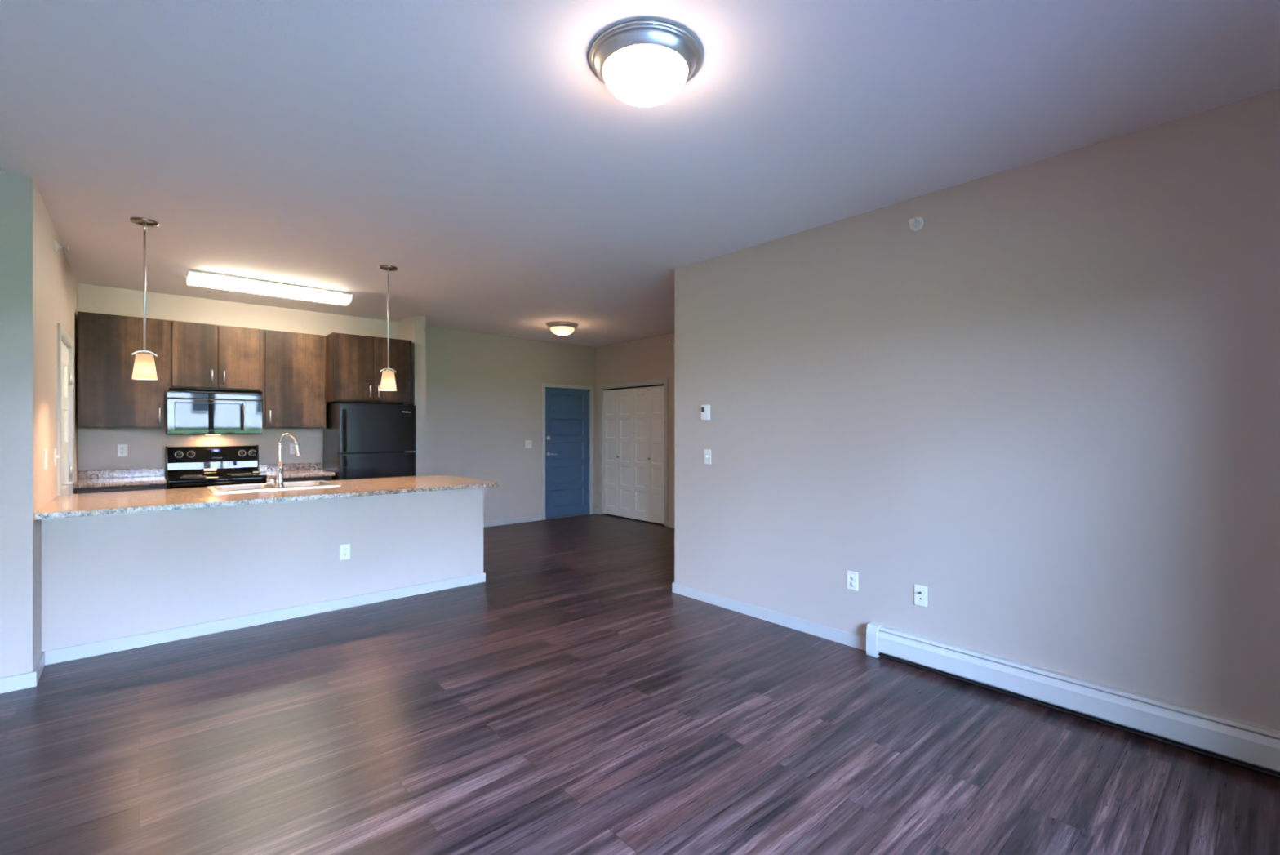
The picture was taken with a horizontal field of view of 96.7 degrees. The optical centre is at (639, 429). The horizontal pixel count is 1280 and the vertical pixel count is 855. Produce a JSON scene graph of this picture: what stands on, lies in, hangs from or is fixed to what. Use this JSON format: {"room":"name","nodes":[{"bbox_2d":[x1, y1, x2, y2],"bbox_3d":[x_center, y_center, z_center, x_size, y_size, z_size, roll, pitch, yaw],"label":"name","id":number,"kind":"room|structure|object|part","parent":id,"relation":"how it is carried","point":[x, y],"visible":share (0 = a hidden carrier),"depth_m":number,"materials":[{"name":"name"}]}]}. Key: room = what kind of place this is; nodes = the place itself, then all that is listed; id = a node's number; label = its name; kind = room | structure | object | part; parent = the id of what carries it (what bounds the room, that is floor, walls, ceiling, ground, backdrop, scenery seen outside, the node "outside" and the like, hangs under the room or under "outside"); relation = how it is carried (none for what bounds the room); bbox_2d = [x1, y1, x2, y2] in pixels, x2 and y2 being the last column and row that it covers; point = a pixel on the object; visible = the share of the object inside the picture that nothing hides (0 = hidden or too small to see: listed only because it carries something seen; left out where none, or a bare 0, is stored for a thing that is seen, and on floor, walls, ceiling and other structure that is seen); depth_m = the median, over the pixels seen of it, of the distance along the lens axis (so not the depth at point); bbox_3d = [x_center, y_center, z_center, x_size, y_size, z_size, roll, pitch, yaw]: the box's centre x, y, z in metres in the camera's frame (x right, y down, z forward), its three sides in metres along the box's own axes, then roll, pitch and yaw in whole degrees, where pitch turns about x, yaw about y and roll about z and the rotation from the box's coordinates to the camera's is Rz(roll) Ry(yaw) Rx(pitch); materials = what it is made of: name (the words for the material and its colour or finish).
{"room":"empty living room","nodes":[
{"label":"empty living room","id":0,"kind":"room"},
{"bbox_2d":[0,169,35,677],"bbox_3d":[-3.624,0.009,2.831,0.840,2.743,0.120,0,0,-41],"label":"wall","id":1,"kind":"structure","parent":0,"point":[17,191],"depth_m":3.03,"materials":[{"name":"paint"}]},
{"bbox_2d":[35,184,77,662],"bbox_3d":[-4.415,0.009,4.274,0.120,2.743,3.090,0,0,-41],"label":"wall","id":2,"kind":"structure","parent":0,"point":[56,283],"depth_m":3.56,"materials":[{"name":"paint"}]},
{"bbox_2d":[44,448,47,469],"bbox_3d":[-3.617,0.178,3.464,0.008,0.125,0.085,0,0,-41],"label":"blank plate","id":3,"kind":"object","parent":2,"relation":"attached to","point":[45,450],"visible":1,"depth_m":3.43,"materials":[{"name":"white plastic"}]},
{"bbox_2d":[53,448,59,466],"bbox_3d":[-3.948,0.185,3.852,0.024,0.117,0.072,0,0,-41],"label":"light switch","id":4,"kind":"object","parent":2,"relation":"attached to","point":[55,456],"visible":1,"depth_m":3.82,"materials":[{"name":"white plastic"}]},
{"bbox_3d":[-3.955,0.185,3.846,0.006,0.117,0.072,0,0,-41],"label":"plate","id":5,"kind":"part","parent":4,"relation":"part of","materials":[{"name":"white plastic"}]},
{"bbox_2d":[53,240,68,253],"bbox_3d":[-3.931,-1.238,3.867,0.068,0.082,0.082,0,0,-41],"label":"sprinkler","id":6,"kind":"object","parent":2,"relation":"attached to","point":[56,246],"visible":1,"depth_m":3.85,"materials":[{"name":"white plastic"}]},
{"bbox_2d":[57,323,73,495],"bbox_3d":[-4.431,0.317,4.360,0.170,2.127,1.054,0,0,-41],"label":"door","id":7,"kind":"structure","parent":2,"relation":"in","point":[64,342],"depth_m":4.54,"materials":[{"name":"white paint"}]},
{"bbox_3d":[-4.172,0.390,4.134,0.080,0.060,0.150,0,0,-41],"label":"lever handle","id":8,"kind":"part","parent":7,"relation":"part of","materials":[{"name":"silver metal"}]},
{"bbox_2d":[77,283,398,479],"bbox_3d":[-4.221,0.009,6.336,2.895,2.743,0.250,0,0,-41],"label":"wall","id":9,"kind":"structure","parent":0,"point":[97,448],"depth_m":5.87,"materials":[{"name":"paint"}]},
{"bbox_2d":[77,467,164,479],"bbox_3d":[-4.985,0.419,5.484,0.620,0.078,0.020,0,0,-41],"label":"backsplash","id":10,"kind":"structure","parent":9,"relation":"attached to","point":[104,473],"depth_m":5.47,"materials":[{"name":"stone"}]},
{"bbox_2d":[117,444,127,456],"bbox_3d":[-4.990,0.198,5.487,0.072,0.117,0.008,0,0,-41],"label":"wall outlet","id":11,"kind":"object","parent":9,"relation":"attached to","point":[122,448],"visible":1,"depth_m":5.48,"materials":[{"name":"white plastic"}]},
{"bbox_2d":[77,311,168,428],"bbox_3d":[-4.854,-0.533,5.364,0.628,1.041,0.373,0,0,-41],"label":"upper cabinet","id":12,"kind":"object","parent":9,"relation":"attached to","point":[108,397],"visible":0.98,"depth_m":5.22,"materials":[{"name":"brown wood"}]},
{"bbox_2d":[168,320,262,392],"bbox_3d":[-4.334,-0.729,5.822,0.757,0.651,0.373,0,0,-41],"label":"upper cabinet","id":13,"kind":"object","parent":9,"relation":"attached to","point":[202,357],"visible":0.98,"depth_m":5.69,"materials":[{"name":"brown wood"}]},
{"bbox_3d":[-4.373,-0.732,5.595,0.352,0.621,0.019,0,0,-41],"label":"door","id":14,"kind":"part","parent":13,"relation":"part of","materials":[{"name":"brown wood"}]},
{"bbox_3d":[-4.258,-0.528,5.662,0.011,0.135,0.033,0,0,-41],"label":"handle","id":15,"kind":"part","parent":13,"relation":"part of","materials":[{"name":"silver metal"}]},
{"bbox_2d":[165,390,262,435],"bbox_3d":[-4.312,-0.164,5.773,0.757,0.429,0.475,0,0,-41],"label":"microwave","id":16,"kind":"object","parent":13,"relation":"attached to","point":[188,412],"visible":0.99,"depth_m":5.62,"materials":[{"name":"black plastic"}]},
{"bbox_3d":[-4.261,-0.130,5.607,0.611,0.342,0.043,0,0,-41],"label":"door","id":17,"kind":"part","parent":16,"relation":"part of","materials":[{"name":"black ceramic"}]},
{"bbox_3d":[-4.252,-0.132,5.603,0.504,0.254,0.030,0,0,-41],"label":"door glass","id":18,"kind":"part","parent":16,"relation":"part of","materials":[{"name":"glass"}]},
{"bbox_3d":[-4.018,-0.129,5.756,0.020,0.282,0.061,0,0,-41],"label":"door handle","id":19,"kind":"part","parent":16,"relation":"part of","materials":[{"name":"black plastic"}]},
{"bbox_3d":[-3.978,-0.130,5.858,0.139,0.342,0.042,0,0,-41],"label":"control panel","id":20,"kind":"part","parent":16,"relation":"part of","materials":[{"name":"black ceramic"}]},
{"bbox_3d":[-4.185,-0.528,5.726,0.011,0.135,0.033,0,0,-41],"label":"handle","id":21,"kind":"part","parent":13,"relation":"part of","materials":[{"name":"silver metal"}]},
{"bbox_3d":[-4.104,-0.732,5.832,0.351,0.621,0.019,0,0,-41],"label":"door","id":22,"kind":"part","parent":13,"relation":"part of","materials":[{"name":"brown wood"}]},
{"bbox_2d":[258,462,320,471],"bbox_3d":[-3.939,0.419,6.405,0.619,0.078,0.020,0,0,-41],"label":"backsplash","id":23,"kind":"structure","parent":9,"relation":"attached to","point":[297,466],"depth_m":6.41,"materials":[{"name":"stone"}]},
{"bbox_2d":[257,329,325,428],"bbox_3d":[-3.825,-0.533,6.269,0.598,1.041,0.373,0,0,-41],"label":"upper cabinet","id":24,"kind":"object","parent":9,"relation":"attached to","point":[293,393],"visible":0.98,"depth_m":6.14,"materials":[{"name":"brown wood"}]},
{"bbox_2d":[289,443,294,453],"bbox_3d":[-3.917,0.215,6.432,0.072,0.117,0.008,0,0,-41],"label":"wall outlet","id":25,"kind":"object","parent":9,"relation":"attached to","point":[291,445],"visible":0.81,"depth_m":6.42,"materials":[{"name":"white plastic"}]},
{"bbox_2d":[325,332,411,404],"bbox_3d":[-3.192,-0.682,6.641,0.840,0.744,0.653,0,0,-41],"label":"upper cabinet","id":26,"kind":"object","parent":9,"relation":"attached to","point":[354,363],"visible":0.99,"depth_m":6.37,"materials":[{"name":"brown wood"}]},
{"bbox_3d":[-3.158,-0.685,6.292,0.395,0.714,0.019,0,0,-41],"label":"door","id":27,"kind":"part","parent":26,"relation":"part of","materials":[{"name":"brown wood"}]},
{"bbox_3d":[-3.022,-0.435,6.377,0.011,0.135,0.033,0,0,-41],"label":"handle","id":28,"kind":"part","parent":26,"relation":"part of","materials":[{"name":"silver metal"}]},
{"bbox_3d":[-2.857,-0.685,6.557,0.392,0.714,0.019,0,0,-41],"label":"door","id":29,"kind":"part","parent":26,"relation":"part of","materials":[{"name":"brown wood"}]},
{"bbox_2d":[41,488,483,651],"bbox_3d":[-2.505,0.936,4.299,2.780,0.888,0.115,0,0,-41],"label":"wall","id":30,"kind":"structure","parent":0,"point":[106,577],"depth_m":3.96,"materials":[{"name":"paint"}]},
{"bbox_2d":[0,572,485,693],"bbox_3d":[-2.838,1.340,4.143,3.514,0.080,1.079,0,0,-41],"label":"baseboard","id":31,"kind":"structure","parent":30,"relation":"attached to","point":[91,649],"depth_m":3.85,"materials":[{"name":"white paint"}]},
{"bbox_2d":[41,487,484,520],"bbox_3d":[-2.705,0.513,4.553,2.816,0.042,0.831,0,0,-41],"label":"trim","id":32,"kind":"structure","parent":30,"relation":"attached to","point":[137,513],"depth_m":3.96,"materials":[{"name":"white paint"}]},
{"bbox_2d":[339,543,350,559],"bbox_3d":[-2.286,0.945,4.410,0.072,0.117,0.008,0,0,-41],"label":"wall outlet","id":33,"kind":"object","parent":30,"relation":"attached to","point":[344,549],"visible":1,"depth_m":4.41,"materials":[{"name":"white plastic"}]},
{"bbox_2d":[398,315,425,475],"bbox_3d":[-2.903,0.009,7.130,0.133,2.743,0.800,0,0,-41],"label":"wall","id":34,"kind":"structure","parent":0,"point":[412,328],"depth_m":6.83,"materials":[{"name":"paint"}]},
{"bbox_2d":[425,326,595,521],"bbox_3d":[-1.922,0.009,8.433,3.062,2.743,0.140,0,0,-41],"label":"wall","id":35,"kind":"structure","parent":0,"point":[483,392],"depth_m":8.21,"materials":[{"name":"paint"}]},
{"bbox_2d":[524,440,532,448],"bbox_3d":[-1.669,0.214,8.546,0.118,0.117,0.024,0,0,-41],"label":"light switch","id":36,"kind":"object","parent":35,"relation":"attached to","point":[528,443],"visible":1,"depth_m":8.55,"materials":[{"name":"white plastic"}]},
{"bbox_2d":[483,508,595,527],"bbox_3d":[-1.658,1.340,8.133,3.062,0.080,0.660,0,0,-41],"label":"baseboard","id":37,"kind":"structure","parent":35,"relation":"attached to","point":[535,517],"depth_m":8.37,"materials":[{"name":"white paint"}]},
{"bbox_2d":[542,383,593,519],"bbox_3d":[-1.147,0.335,9.037,0.960,2.090,0.166,0,0,-41],"label":"door","id":38,"kind":"structure","parent":35,"relation":"in","point":[567,411],"depth_m":9.04,"materials":[{"name":"blue paint"}]},
{"bbox_2d":[595,333,674,521],"bbox_3d":[0.880,0.009,8.096,0.700,2.743,4.350,0,0,-41],"label":"wall","id":39,"kind":"structure","parent":0,"point":[649,358],"depth_m":8.53,"materials":[{"name":"paint"}]},
{"bbox_2d":[598,377,667,526],"bbox_3d":[-0.105,0.324,8.741,0.127,2.112,1.614,0,0,-41],"label":"door","id":40,"kind":"structure","parent":39,"relation":"in","point":[633,423],"depth_m":8.69,"materials":[{"name":"white paint"}]},
{"bbox_2d":[595,508,674,528],"bbox_3d":[0.619,1.340,7.852,0.014,0.080,4.062,0,0,-41],"label":"baseboard","id":41,"kind":"structure","parent":39,"relation":"attached to","point":[671,524],"depth_m":8.07,"materials":[{"name":"white paint"}]},
{"bbox_2d":[668,338,674,344],"bbox_3d":[0.438,-1.240,8.017,0.068,0.082,0.082,0,0,-41],"label":"sprinkler","id":42,"kind":"object","parent":39,"relation":"attached to","point":[672,341],"visible":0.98,"depth_m":8.02,"materials":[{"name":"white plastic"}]},
{"bbox_2d":[0,0,1279,346],"bbox_3d":[-0.251,-1.438,4.175,7.680,0.150,8.740,0,0,-41],"label":"ceiling","id":43,"kind":"structure","parent":0,"point":[476,150],"depth_m":2.55,"materials":[{"name":"white paint"}]},
{"bbox_2d":[129,217,159,379],"bbox_3d":[-3.237,-0.847,3.718,0.145,1.032,0.145,0,0,-41],"label":"pendant light","id":44,"kind":"object","parent":43,"relation":"hanging from","point":[144,368],"visible":1,"depth_m":3.70,"materials":[{"name":"white glass"}]},
{"bbox_3d":[-3.237,-0.413,3.718,0.127,0.164,0.127,0,0,-41],"label":"lamp shade","id":45,"kind":"part","parent":44,"relation":"part of","materials":[{"name":"white glass"}]},
{"bbox_3d":[-3.237,-0.926,3.718,0.018,0.833,0.018,0,0,-41],"label":"rod","id":46,"kind":"part","parent":44,"relation":"part of","materials":[{"name":"silver metal"}]},
{"bbox_2d":[184,268,352,306],"bbox_3d":[-3.453,-1.315,5.354,1.299,0.097,0.324,0,0,-41],"label":"fluorescent light","id":47,"kind":"object","parent":43,"relation":"attached to","point":[194,277],"visible":1,"depth_m":5.22,"materials":[{"name":"white plastic"}]},
{"bbox_2d":[378,264,397,391],"bbox_3d":[-2.110,-0.847,4.770,0.145,1.032,0.145,0,0,-41],"label":"pendant light","id":48,"kind":"object","parent":43,"relation":"hanging from","point":[388,380],"visible":1,"depth_m":4.75,"materials":[{"name":"white glass"}]},
{"bbox_3d":[-2.110,-0.926,4.770,0.018,0.833,0.018,0,0,-41],"label":"rod","id":49,"kind":"part","parent":48,"relation":"part of","materials":[{"name":"silver metal"}]},
{"bbox_3d":[-2.110,-0.413,4.770,0.127,0.164,0.127,0,0,-41],"label":"lamp shade","id":50,"kind":"part","parent":48,"relation":"part of","materials":[{"name":"white glass"}]},
{"bbox_2d":[546,321,577,335],"bbox_3d":[-1.003,-1.290,7.351,0.410,0.143,0.410,0,0,-41],"label":"ceiling light","id":51,"kind":"object","parent":43,"relation":"attached to","point":[560,328],"visible":1,"depth_m":7.23,"materials":[{"name":"white glass"}]},
{"bbox_3d":[-1.003,-1.266,7.351,0.310,0.094,0.310,0,0,-41],"label":"lamp shade","id":52,"kind":"part","parent":51,"relation":"part of","materials":[{"name":"white glass"}]},
{"bbox_2d":[589,20,701,106],"bbox_3d":[0.019,-1.290,2.090,0.410,0.143,0.410,0,0,-41],"label":"ceiling light","id":53,"kind":"object","parent":43,"relation":"attached to","point":[642,63],"visible":1,"depth_m":1.99,"materials":[{"name":"white glass"}]},
{"bbox_3d":[0.019,-1.266,2.090,0.310,0.094,0.310,0,0,-41],"label":"lamp shade","id":54,"kind":"part","parent":53,"relation":"part of","materials":[{"name":"white glass"}]},
{"bbox_2d":[0,513,1279,854],"bbox_3d":[-0.251,1.440,4.175,7.680,0.120,8.740,0,0,-41],"label":"floor","id":55,"kind":"structure","parent":0,"point":[566,700],"depth_m":2.47,"materials":[{"name":"brown wood"}]},
{"bbox_2d":[73,484,166,493],"bbox_3d":[-4.770,0.938,5.243,0.608,0.884,0.661,0,0,-41],"label":"base cabinet","id":56,"kind":"object","parent":55,"relation":"on","point":[139,487],"visible":0.11,"depth_m":5.02,"materials":[{"name":"brown wood"}]},
{"bbox_3d":[-4.686,0.602,4.934,0.285,0.157,0.019,0,0,-41],"label":"drawer","id":57,"kind":"part","parent":56,"relation":"part of","materials":[{"name":"brown wood"}]},
{"bbox_2d":[73,467,167,488],"bbox_3d":[-4.775,0.438,5.246,0.620,0.116,0.655,0,0,-41],"label":"countertop","id":58,"kind":"structure","parent":56,"relation":"on","point":[128,477],"depth_m":5.31,"materials":[{"name":"stone"}]},
{"bbox_3d":[-4.469,0.602,5.124,0.278,0.157,0.019,0,0,-41],"label":"drawer","id":59,"kind":"part","parent":56,"relation":"part of","materials":[{"name":"brown wood"}]},
{"bbox_2d":[165,444,266,488],"bbox_3d":[-4.225,0.771,5.675,0.763,1.217,0.718,0,0,-41],"label":"range","id":60,"kind":"object","parent":55,"relation":"on","point":[193,466],"visible":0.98,"depth_m":5.71,"materials":[{"name":"black metal"}]},
{"bbox_3d":[-4.576,0.245,5.648,0.048,0.047,0.042,0,0,-41],"label":"knob","id":61,"kind":"part","parent":60,"relation":"part of","materials":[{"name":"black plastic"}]},
{"bbox_3d":[-4.504,0.245,5.710,0.048,0.047,0.042,0,0,-41],"label":"knob","id":62,"kind":"part","parent":60,"relation":"part of","materials":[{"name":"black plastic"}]},
{"bbox_2d":[165,471,266,481],"bbox_3d":[-4.222,0.461,5.672,0.763,0.024,0.625,0,0,-41],"label":"cooktop","id":63,"kind":"object","parent":60,"relation":"in","point":[181,476],"depth_m":5.57,"materials":[{"name":"black glass"}]},
{"bbox_3d":[-4.364,0.234,5.861,0.160,0.075,0.022,0,0,-41],"label":"touch panel","id":64,"kind":"part","parent":60,"relation":"part of","materials":[{"name":"black glass"}]},
{"bbox_3d":[-4.043,0.795,5.469,0.751,0.630,0.043,0,0,-41],"label":"oven door","id":65,"kind":"part","parent":60,"relation":"part of","materials":[{"name":"black ceramic"}]},
{"bbox_3d":[-4.009,0.508,5.430,0.699,0.026,0.065,0,0,-41],"label":"door handle","id":66,"kind":"part","parent":60,"relation":"part of","materials":[{"name":"metal"}]},
{"bbox_2d":[266,475,331,483],"bbox_3d":[-3.733,0.938,6.156,0.588,0.884,0.661,0,0,-41],"label":"base cabinet","id":67,"kind":"object","parent":55,"relation":"on","point":[323,477],"visible":0.09,"depth_m":5.98,"materials":[{"name":"brown wood"}]},
{"bbox_3d":[-3.647,0.602,5.848,0.273,0.157,0.019,0,0,-41],"label":"drawer","id":68,"kind":"part","parent":67,"relation":"part of","materials":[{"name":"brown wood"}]},
{"bbox_2d":[258,462,335,479],"bbox_3d":[-3.729,0.438,6.167,0.619,0.116,0.655,0,0,-41],"label":"countertop","id":69,"kind":"structure","parent":67,"relation":"on","point":[297,469],"depth_m":6.25,"materials":[{"name":"stone"}]},
{"bbox_3d":[-3.436,0.602,6.034,0.275,0.157,0.019,0,0,-41],"label":"drawer","id":70,"kind":"part","parent":67,"relation":"part of","materials":[{"name":"brown wood"}]},
{"bbox_2d":[323,402,415,479],"bbox_3d":[-3.118,0.535,6.575,0.808,1.690,0.788,0,0,-41],"label":"refrigerator","id":71,"kind":"object","parent":55,"relation":"on","point":[361,440],"visible":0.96,"depth_m":6.30,"materials":[{"name":"black metal"}]},
{"bbox_3d":[-3.151,0.552,6.069,0.032,0.555,0.070,0,0,-41],"label":"handle","id":72,"kind":"part","parent":71,"relation":"part of","materials":[{"name":"black ceramic"}]},
{"bbox_3d":[-3.151,0.005,6.069,0.032,0.450,0.070,0,0,-41],"label":"handle","id":73,"kind":"part","parent":71,"relation":"part of","materials":[{"name":"black ceramic"}]},
{"bbox_3d":[-2.918,0.769,6.348,0.808,1.022,0.070,0,0,-41],"label":"fridge door","id":74,"kind":"part","parent":71,"relation":"part of","materials":[{"name":"black metal"}]},
{"bbox_3d":[-2.918,-0.019,6.348,0.808,0.530,0.070,0,0,-41],"label":"freezer door","id":75,"kind":"part","parent":71,"relation":"part of","materials":[{"name":"black metal"}]},
{"bbox_3d":[-2.780,0.936,4.611,2.770,0.888,0.710,0,0,-41],"label":"base cabinet","id":76,"kind":"object","parent":55,"relation":"on","visible":0},
{"bbox_2d":[34,474,499,519],"bbox_3d":[-2.655,0.474,4.484,2.797,0.033,1.210,0,0,-41],"label":"countertop","id":77,"kind":"structure","parent":76,"relation":"on","point":[67,505],"depth_m":4.00,"materials":[{"name":"stone"}]},
{"bbox_2d":[207,480,340,493],"bbox_3d":[-2.946,0.545,4.588,0.830,0.195,0.570,0,0,-41],"label":"sink","id":78,"kind":"object","parent":77,"relation":"in","point":[317,483],"visible":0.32,"depth_m":4.63,"materials":[{"name":"silver metal"}]},
{"bbox_3d":[-3.129,0.548,4.493,0.364,0.190,0.404,0,0,-41],"label":"bowl","id":79,"kind":"part","parent":78,"relation":"part of","materials":[{"name":"silver metal"}]},
{"bbox_3d":[-2.829,0.548,4.757,0.364,0.190,0.404,0,0,-41],"label":"bowl","id":80,"kind":"part","parent":78,"relation":"part of","materials":[{"name":"silver metal"}]},
{"bbox_2d":[265,432,302,488],"bbox_3d":[-2.787,0.239,4.475,0.084,0.426,0.269,0,0,28],"label":"faucet","id":81,"kind":"object","parent":77,"relation":"on","point":[279,481],"visible":0.99,"depth_m":4.42,"materials":[{"name":"silver metal"}]},
{"bbox_3d":[-2.844,0.397,4.397,0.068,0.031,0.031,0,0,-33],"label":"lever","id":82,"kind":"part","parent":81,"relation":"part of","materials":[{"name":"silver metal"}]},
{"bbox_3d":[-2.780,0.169,4.496,0.025,0.286,0.169,0,0,18],"label":"spout","id":83,"kind":"part","parent":81,"relation":"part of","materials":[{"name":"silver metal"}]},
{"bbox_2d":[674,88,1279,729],"bbox_3d":[1.790,0.009,3.234,0.120,2.743,4.390,0,0,-41],"label":"wall","id":84,"kind":"structure","parent":0,"point":[1047,406],"depth_m":2.93,"materials":[{"name":"paint"}]},
{"bbox_2d":[700,404,710,420],"bbox_3d":[0.525,-0.140,4.559,0.028,0.124,0.090,0,0,-41],"label":"thermostat","id":85,"kind":"object","parent":84,"relation":"attached to","point":[704,409],"visible":1,"depth_m":4.55,"materials":[{"name":"white plastic"}]},
{"bbox_2d":[704,448,711,463],"bbox_3d":[0.535,0.215,4.550,0.024,0.117,0.072,0,0,-41],"label":"light switch","id":86,"kind":"object","parent":84,"relation":"attached to","point":[707,451],"visible":1,"depth_m":4.55,"materials":[{"name":"white plastic"}]},
{"bbox_2d":[671,582,866,650],"bbox_3d":[1.700,1.340,4.929,2.254,0.080,1.754,0,0,-41],"label":"baseboard","id":87,"kind":"structure","parent":84,"relation":"attached to","point":[834,634],"depth_m":4.05,"materials":[{"name":"white paint"}]},
{"bbox_2d":[847,570,857,591],"bbox_3d":[1.356,0.962,3.630,0.008,0.117,0.072,0,0,-41],"label":"wall outlet","id":88,"kind":"object","parent":84,"relation":"attached to","point":[852,576],"visible":1,"depth_m":3.63,"materials":[{"name":"white plastic"}]},
{"bbox_2d":[909,216,924,231],"bbox_3d":[1.597,-1.205,3.311,0.068,0.082,0.082,0,0,-41],"label":"sprinkler","id":89,"kind":"object","parent":84,"relation":"attached to","point":[916,224],"visible":1,"depth_m":3.31,"materials":[{"name":"white plastic"}]},
{"bbox_2d":[914,583,927,606],"bbox_3d":[1.631,0.965,3.311,0.016,0.119,0.074,0,0,-41],"label":"cable plate","id":90,"kind":"object","parent":84,"relation":"attached to","point":[920,591],"visible":1,"depth_m":3.31,"materials":[{"name":"white plastic"}]},
{"bbox_2d":[866,622,1279,777],"bbox_3d":[2.147,1.287,2.686,0.068,0.186,2.215,0,0,-41],"label":"baseboard heater","id":91,"kind":"object","parent":84,"relation":"attached to","point":[1246,744],"visible":1,"depth_m":2.67,"materials":[{"name":"white metal"}]},
{"bbox_3d":[2.151,1.286,2.728,0.006,0.165,2.153,0,0,-41],"label":"panel","id":92,"kind":"part","parent":91,"relation":"part of","materials":[{"name":"white metal"}]}
]}

